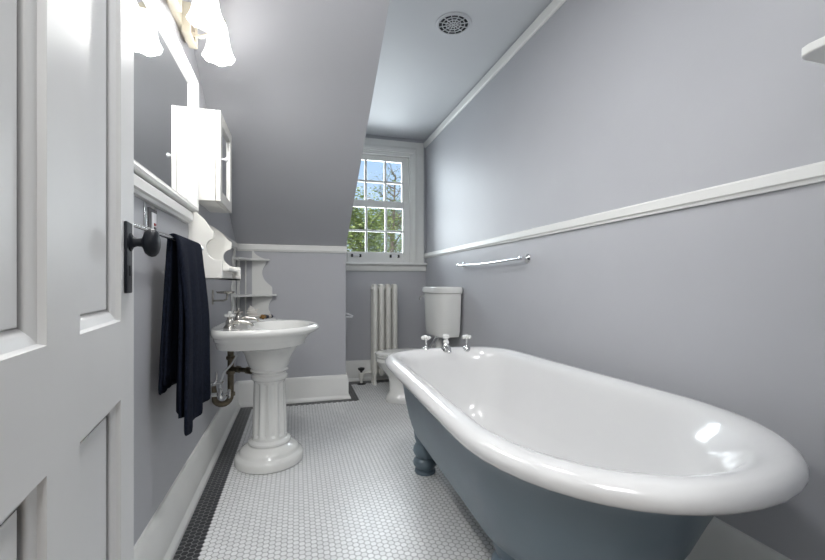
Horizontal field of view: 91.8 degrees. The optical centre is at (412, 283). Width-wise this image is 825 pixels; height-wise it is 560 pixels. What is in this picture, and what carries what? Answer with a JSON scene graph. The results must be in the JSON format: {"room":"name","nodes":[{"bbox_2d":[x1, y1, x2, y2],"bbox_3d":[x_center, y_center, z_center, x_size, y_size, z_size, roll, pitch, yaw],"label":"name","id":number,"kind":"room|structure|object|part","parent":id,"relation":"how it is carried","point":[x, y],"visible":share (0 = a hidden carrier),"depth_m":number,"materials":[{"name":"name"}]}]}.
{"room":"bathroom","nodes":[
{"label":"bathroom","id":0,"kind":"room"},
{"bbox_2d":[134,0,235,544],"bbox_3d":[-1.129,-0.270,1.988,0.120,2.540,4.007,0,0,-16],"label":"wall","id":1,"kind":"structure","parent":0,"point":[162,449],"depth_m":1.42,"materials":[{"name":"grey paint"}]},
{"bbox_2d":[143,201,156,233],"bbox_3d":[-0.869,-0.194,1.334,0.014,0.137,0.110,0,0,-16],"label":"wall outlet","id":2,"kind":"object","parent":1,"relation":"attached to","point":[149,211],"visible":0.56,"depth_m":1.31,"materials":[{"name":"silver metal"}]},
{"bbox_3d":[-0.873,-0.192,1.343,0.004,0.117,0.081,0,0,-16],"label":"plate","id":3,"kind":"part","parent":2,"relation":"part of","materials":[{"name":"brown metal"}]},
{"bbox_2d":[152,212,156,229],"bbox_3d":[-0.870,-0.192,1.347,0.004,0.088,0.040,0,0,-16],"label":"receptacle","id":4,"kind":"object","parent":2,"relation":"attached to","point":[154,214],"depth_m":1.35,"materials":[{"name":"white plastic"}]},
{"bbox_2d":[134,174,192,223],"bbox_3d":[-0.746,-0.291,0.932,0.028,0.052,1.765,0,0,-16],"label":"chair rail","id":5,"kind":"object","parent":1,"relation":"attached to","point":[143,190],"visible":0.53,"depth_m":1.36,"materials":[{"name":"white paint"}]},
{"bbox_2d":[134,0,198,212],"bbox_3d":[-0.896,-0.638,1.454,0.029,0.623,0.892,0,0,-16],"label":"wall mirror","id":6,"kind":"object","parent":1,"relation":"attached to","point":[166,86],"visible":0.69,"depth_m":1.44,"materials":[{"name":"mirror"}]},
{"bbox_2d":[134,222,203,250],"bbox_3d":[-0.836,-0.152,1.342,0.082,0.036,0.843,0,0,-16],"label":"towel bar","id":7,"kind":"object","parent":1,"relation":"attached to","point":[136,225],"visible":0.15,"depth_m":1.20,"materials":[{"name":"silver metal"}]},
{"bbox_2d":[158,233,210,435],"bbox_3d":[-0.848,0.174,1.509,0.110,0.687,0.393,0,0,-16],"label":"hand towel","id":8,"kind":"object","parent":7,"relation":"hanging from","point":[184,361],"visible":0.99,"depth_m":1.40,"materials":[{"name":"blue fabric"}]},
{"bbox_2d":[134,381,240,559],"bbox_3d":[-0.952,0.896,1.666,0.040,0.207,3.290,0,0,-16],"label":"baseboard","id":9,"kind":"structure","parent":1,"relation":"attached to","point":[161,538],"depth_m":1.67,"materials":[{"name":"white paint"}]},
{"bbox_2d":[166,0,234,65],"bbox_3d":[-0.809,-1.064,1.481,0.212,0.190,0.635,0,0,-16],"label":"vanity light","id":10,"kind":"object","parent":1,"relation":"attached to","point":[205,15],"visible":1,"depth_m":1.64,"materials":[{"name":"white glass"}]},
{"bbox_3d":[-0.771,-1.052,1.494,0.132,0.166,0.120,0,0,-16],"label":"lamp shade","id":11,"kind":"part","parent":10,"relation":"part of","materials":[{"name":"white glass"}]},
{"bbox_3d":[-0.771,-1.054,1.494,0.052,0.111,0.051,0,0,-16],"label":"bulb","id":12,"kind":"part","parent":10,"relation":"part of","materials":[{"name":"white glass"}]},
{"bbox_3d":[-0.878,-1.101,1.724,0.139,0.109,0.062,0,0,-16],"label":"lamp arm","id":13,"kind":"part","parent":10,"relation":"part of","materials":[{"name":"beige ceramic"}]},
{"bbox_3d":[-0.841,-1.052,1.734,0.132,0.166,0.120,0,0,-16],"label":"lamp shade","id":14,"kind":"part","parent":10,"relation":"part of","materials":[{"name":"white glass"}]},
{"bbox_2d":[188,211,240,280],"bbox_3d":[-0.976,-0.170,1.998,0.179,0.312,0.341,0,0,-16],"label":"wall shelf","id":15,"kind":"object","parent":1,"relation":"attached to","point":[215,244],"visible":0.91,"depth_m":1.84,"materials":[{"name":"beige paint"}]},
{"bbox_3d":[-0.933,-0.042,2.010,0.012,0.032,0.307,0,0,-16],"label":"rail","id":16,"kind":"part","parent":15,"relation":"part of","materials":[{"name":"beige paint"}]},
{"bbox_2d":[199,108,231,212],"bbox_3d":[-1.030,-0.624,2.118,0.143,0.444,0.358,0,0,-16],"label":"upper cabinet","id":17,"kind":"object","parent":1,"relation":"attached to","point":[215,138],"visible":0.98,"depth_m":1.95,"materials":[{"name":"beige paint"}]},
{"bbox_3d":[-1.000,-0.624,2.127,0.020,0.444,0.358,0,0,-16],"label":"cabinet door","id":18,"kind":"part","parent":17,"relation":"part of","materials":[{"name":"beige paint"}]},
{"bbox_3d":[-1.002,-0.624,2.126,0.004,0.342,0.256,0,0,-16],"label":"door glass","id":19,"kind":"part","parent":17,"relation":"part of","materials":[{"name":"white mirror"}]},
{"bbox_2d":[211,372,223,384],"bbox_3d":[-1.065,0.522,2.148,0.091,0.084,0.050,0,0,-16],"label":"tap","id":20,"kind":"object","parent":1,"relation":"attached to","point":[216,373],"visible":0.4,"depth_m":2.15,"materials":[{"name":"silver metal"}]},
{"bbox_2d":[212,290,234,304],"bbox_3d":[-1.099,0.083,2.348,0.118,0.085,0.116,0,0,27],"label":"soap dish","id":21,"kind":"object","parent":1,"relation":"attached to","point":[218,292],"visible":1,"depth_m":2.33,"materials":[{"name":"silver metal"}]},
{"bbox_3d":[-1.122,0.085,2.340,0.082,0.046,0.012,0,0,-16],"label":"bracket arm","id":22,"kind":"part","parent":21,"relation":"part of","materials":[{"name":"silver metal"}]},
{"bbox_3d":[-1.098,0.055,2.347,0.100,0.014,0.128,0,0,-16],"label":"dish","id":23,"kind":"part","parent":21,"relation":"part of","materials":[{"name":"silver metal"}]},
{"bbox_2d":[209,225,238,249],"bbox_3d":[-1.265,-0.294,2.710,0.021,0.052,1.110,0,0,-16],"label":"chair rail","id":24,"kind":"object","parent":1,"relation":"attached to","point":[234,244],"visible":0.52,"depth_m":2.99,"materials":[{"name":"white paint"}]},
{"bbox_2d":[211,351,239,398],"bbox_3d":[-1.037,0.488,2.219,0.186,0.315,0.060,0,0,-16],"label":"shutoff valve","id":25,"kind":"object","parent":1,"relation":"attached to","point":[219,394],"visible":0.85,"depth_m":2.21,"materials":[{"name":"silver metal"}]},
{"bbox_3d":[-1.038,0.615,2.219,0.052,0.052,0.052,0,0,-16],"label":"valve handle","id":26,"kind":"part","parent":25,"relation":"part of","materials":[{"name":"silver metal"}]},
{"bbox_2d":[231,247,275,319],"bbox_3d":[-1.235,0.015,3.133,0.306,0.590,0.306,0,0,-16],"label":"corner shelf","id":27,"kind":"object","parent":1,"relation":"attached to","point":[261,295],"visible":0.86,"depth_m":3.26,"materials":[{"name":"grey paint"}]},
{"bbox_3d":[-1.356,0.015,3.026,0.014,0.590,0.156,0,0,-16],"label":"panel","id":28,"kind":"part","parent":27,"relation":"part of","materials":[{"name":"grey paint"}]},
{"bbox_2d":[246,304,261,318],"bbox_3d":[-1.226,0.225,3.096,0.116,0.126,0.073,0,0,-16],"label":"shell","id":29,"kind":"object","parent":27,"relation":"on","point":[251,311],"visible":0.72,"depth_m":3.08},
{"bbox_3d":[-1.234,0.015,3.285,0.156,0.590,0.014,0,0,-16],"label":"panel","id":30,"kind":"part","parent":27,"relation":"part of","materials":[{"name":"grey paint"}]},
{"bbox_2d":[183,0,389,245],"bbox_3d":[-0.723,-0.929,2.390,0.883,1.222,2.227,0,0,-16],"label":"wall","id":31,"kind":"structure","parent":0,"point":[294,101],"depth_m":2.24,"materials":[{"name":"grey paint"}]},
{"bbox_2d":[236,251,345,380],"bbox_3d":[-1.019,0.341,3.411,0.883,1.318,0.100,0,0,-16],"label":"wall","id":32,"kind":"structure","parent":0,"point":[308,286],"depth_m":3.40,"materials":[{"name":"grey paint"}]},
{"bbox_2d":[236,243,345,252],"bbox_3d":[-1.002,-0.292,3.353,0.883,0.060,0.021,0,0,-16],"label":"chair rail","id":33,"kind":"object","parent":32,"relation":"attached to","point":[242,247],"visible":0.87,"depth_m":3.34,"materials":[{"name":"white paint"}]},
{"bbox_2d":[237,374,350,407],"bbox_3d":[-0.980,0.896,3.349,0.923,0.207,0.040,0,0,-16],"label":"baseboard","id":34,"kind":"structure","parent":32,"relation":"attached to","point":[327,387],"depth_m":3.38,"materials":[{"name":"white paint"}]},
{"bbox_2d":[173,379,494,559],"bbox_3d":[-0.200,1.050,2.247,2.048,0.100,4.027,0,0,-16],"label":"floor","id":35,"kind":"structure","parent":0,"point":[355,492],"depth_m":1.82,"materials":[{"name":"white tile"}]},
{"bbox_2d":[210,308,318,474],"bbox_3d":[-0.810,0.573,2.264,0.554,0.855,0.619,0,0,-16],"label":"pedestal sink","id":36,"kind":"object","parent":35,"relation":"on","point":[268,346],"visible":1,"depth_m":2.17,"materials":[{"name":"white ceramic"}]},
{"bbox_2d":[212,351,251,406],"bbox_3d":[-1.029,0.529,2.337,0.292,0.398,0.099,0,0,8],"label":"drain pipe","id":37,"kind":"object","parent":36,"relation":"attached to","point":[230,372],"visible":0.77,"depth_m":2.35,"materials":[{"name":"gold metal"}]},
{"bbox_3d":[-0.985,0.502,2.321,0.202,0.029,0.032,0,0,24],"label":"arm","id":38,"kind":"part","parent":37,"relation":"part of","materials":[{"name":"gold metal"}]},
{"bbox_2d":[357,284,397,384],"bbox_3d":[-0.329,0.504,4.005,0.453,0.992,0.152,0,0,-16],"label":"radiator","id":39,"kind":"object","parent":35,"relation":"on","point":[384,298],"visible":0.81,"depth_m":3.96,"materials":[{"name":"white metal"}]},
{"bbox_3d":[-0.367,0.938,3.938,0.046,0.125,0.045,0,0,-16],"label":"leg","id":40,"kind":"part","parent":39,"relation":"part of","materials":[{"name":"beige paint"}]},
{"bbox_2d":[375,286,462,403],"bbox_3d":[0.019,0.514,3.457,0.693,0.971,0.514,0,0,-16],"label":"toilet","id":41,"kind":"object","parent":35,"relation":"on","point":[442,303],"visible":0.58,"depth_m":3.32,"materials":[{"name":"white ceramic"}]},
{"bbox_3d":[-0.060,0.812,3.434,0.514,0.375,0.360,0,0,-16],"label":"bowl","id":42,"kind":"part","parent":41,"relation":"part of","materials":[{"name":"white ceramic"}]},
{"bbox_3d":[-0.091,0.589,3.425,0.463,0.021,0.372,0,0,-16],"label":"lid","id":43,"kind":"part","parent":41,"relation":"part of","materials":[{"name":"white ceramic"}]},
{"bbox_2d":[435,338,441,347],"bbox_3d":[0.225,0.547,3.517,0.210,0.195,0.200,0,0,-16],"label":"toilet","id":44,"kind":"object","parent":41,"relation":"attached to","point":[438,341],"depth_m":3.49,"materials":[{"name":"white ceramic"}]},
{"bbox_3d":[0.241,0.271,3.521,0.219,0.369,0.486,0,0,-16],"label":"tank","id":45,"kind":"part","parent":41,"relation":"part of","materials":[{"name":"white ceramic"}]},
{"bbox_3d":[0.237,0.059,3.520,0.239,0.059,0.514,0,0,-16],"label":"tank lid","id":46,"kind":"part","parent":41,"relation":"part of","materials":[{"name":"white ceramic"}]},
{"bbox_2d":[385,334,809,559],"bbox_3d":[0.420,0.644,1.529,0.878,0.712,1.683,0,0,-16],"label":"bathtub","id":47,"kind":"object","parent":35,"relation":"on","point":[552,460],"visible":1,"depth_m":1.12,"materials":[{"name":"white ceramic"}]},
{"bbox_2d":[421,335,430,349],"bbox_3d":[0.075,0.341,2.256,0.059,0.094,0.059,0,0,-16],"label":"tap","id":48,"kind":"object","parent":47,"relation":"on","point":[425,337],"depth_m":2.24,"materials":[{"name":"silver metal"}]},
{"bbox_3d":[0.191,0.315,2.271,0.042,0.054,0.041,0,0,-16],"label":"diverter knob","id":49,"kind":"part","parent":47,"relation":"part of","materials":[{"name":"silver metal"}]},
{"bbox_3d":[0.197,0.364,2.248,0.060,0.052,0.106,0,0,-16],"label":"spout","id":50,"kind":"part","parent":47,"relation":"part of","materials":[{"name":"silver metal"}]},
{"bbox_2d":[462,335,470,351],"bbox_3d":[0.309,0.341,2.292,0.059,0.094,0.059,0,0,-16],"label":"tap","id":51,"kind":"object","parent":47,"relation":"on","point":[466,348],"depth_m":2.28,"materials":[{"name":"silver metal"}]},
{"bbox_2d":[346,134,425,360],"bbox_3d":[-0.348,-0.270,4.237,0.985,2.540,0.120,0,0,-16],"label":"wall","id":52,"kind":"structure","parent":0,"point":[411,310],"depth_m":4.20,"materials":[{"name":"grey paint"}]},
{"bbox_2d":[346,360,388,381],"bbox_3d":[-0.297,0.896,4.169,0.925,0.207,0.040,0,0,-16],"label":"baseboard","id":53,"kind":"structure","parent":52,"relation":"attached to","point":[352,371],"depth_m":4.09,"materials":[{"name":"white paint"}]},
{"bbox_2d":[366,0,551,139],"bbox_3d":[-0.186,-1.590,2.199,2.048,0.100,4.127,0,0,-16],"label":"ceiling","id":54,"kind":"structure","parent":0,"point":[423,72],"depth_m":2.72,"materials":[{"name":"grey paint"}]},
{"bbox_2d":[435,12,471,35],"bbox_3d":[0.243,-1.536,2.377,0.216,0.008,0.216,0,0,-16],"label":"ceiling vent","id":55,"kind":"object","parent":54,"relation":"in","point":[451,23],"visible":1,"depth_m":2.37,"materials":[{"name":"white metal"}]},
{"bbox_2d":[438,15,468,34],"bbox_3d":[0.243,-1.535,2.377,0.184,0.004,0.184,0,0,-16],"label":"grille","id":56,"kind":"object","parent":55,"relation":"attached to","point":[447,24],"depth_m":2.37,"materials":[{"name":"white metal"}]},
{"bbox_2d":[426,0,824,559],"bbox_3d":[0.723,-0.270,2.524,0.120,2.540,4.007,0,0,-16],"label":"wall","id":57,"kind":"structure","parent":0,"point":[609,105],"depth_m":1.53,"materials":[{"name":"grey paint"}]},
{"bbox_2d":[456,253,530,268],"bbox_3d":[0.532,-0.150,2.857,0.061,0.060,1.016,0,0,-16],"label":"towel bar","id":58,"kind":"object","parent":57,"relation":"attached to","point":[527,257],"visible":1,"depth_m":2.60,"materials":[{"name":"silver metal"}]},
{"bbox_3d":[0.513,-0.145,2.853,0.017,0.027,1.006,0,0,-16],"label":"rail","id":59,"kind":"part","parent":58,"relation":"part of","materials":[{"name":"silver metal"}]},
{"bbox_2d":[424,0,566,147],"bbox_3d":[0.672,-1.486,2.447,0.020,0.055,3.887,0,0,-16],"label":"trim","id":60,"kind":"structure","parent":57,"relation":"attached to","point":[554,5],"depth_m":2.66,"materials":[{"name":"white paint"}]},
{"bbox_2d":[685,517,790,559],"bbox_3d":[0.663,0.889,2.445,0.040,0.222,3.887,0,0,-16],"label":"baseboard","id":61,"kind":"structure","parent":57,"relation":"attached to","point":[719,540],"depth_m":1.27,"materials":[{"name":"white paint"}]},
{"bbox_2d":[801,36,824,63],"bbox_3d":[1.059,-0.471,0.778,0.207,0.162,0.405,0,0,-16],"label":"wall shelf","id":62,"kind":"object","parent":57,"relation":"attached to","point":[814,51],"visible":1,"depth_m":0.92,"materials":[{"name":"white paint"}]},
{"bbox_3d":[0.371,-0.270,0.274,1.808,2.540,0.120,0,0,-16],"label":"wall","id":63,"kind":"structure","parent":0,"visible":0},
{"bbox_2d":[0,0,160,559],"bbox_3d":[-0.484,-0.024,0.502,0.153,2.023,0.777,0,0,-21],"label":"door","id":64,"kind":"structure","parent":63,"relation":"in","point":[68,241],"depth_m":0.52,"materials":[{"name":"white paint"}]},
{"bbox_3d":[-0.578,-0.052,0.814,0.007,0.144,0.044,0,0,-24],"label":"lock plate","id":65,"kind":"part","parent":64,"relation":"part of","materials":[{"name":"black metal"}]},
{"bbox_3d":[-0.555,-0.084,0.829,0.058,0.059,0.058,0,0,-16],"label":"knob","id":66,"kind":"part","parent":64,"relation":"part of","materials":[{"name":"black metal"}]},
{"label":"outside","id":67,"kind":"structure","parent":0,"visible":0},
{"bbox_3d":[-13.234,4.250,45.675,120.000,0.100,84.893,0,0,-16],"label":"ground","id":68,"kind":"structure","parent":67,"visible":0},
{"bbox_2d":[347,175,401,251],"bbox_3d":[-1.369,0.723,9.796,3.906,7.071,3.510,0,0,-4],"label":"tree","id":69,"kind":"object","parent":68,"relation":"on","point":[357,222],"visible":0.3,"depth_m":9.42,"materials":[{"name":"green plant"}]},
{"bbox_2d":[363,196,401,252],"bbox_3d":[-1.911,-0.492,23.290,4.996,9.495,5.599,0,0,-27],"label":"tree","id":70,"kind":"object","parent":68,"relation":"on","point":[398,247],"visible":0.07,"depth_m":23.19,"materials":[{"name":"green plant"}]},
{"bbox_2d":[371,162,401,252],"bbox_3d":[-0.603,-0.536,16.178,3.890,9.584,3.003,0,0,-16],"label":"tree","id":71,"kind":"object","parent":68,"relation":"on","point":[393,174],"visible":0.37,"depth_m":16.03,"materials":[{"name":"green plant"}]}
]}

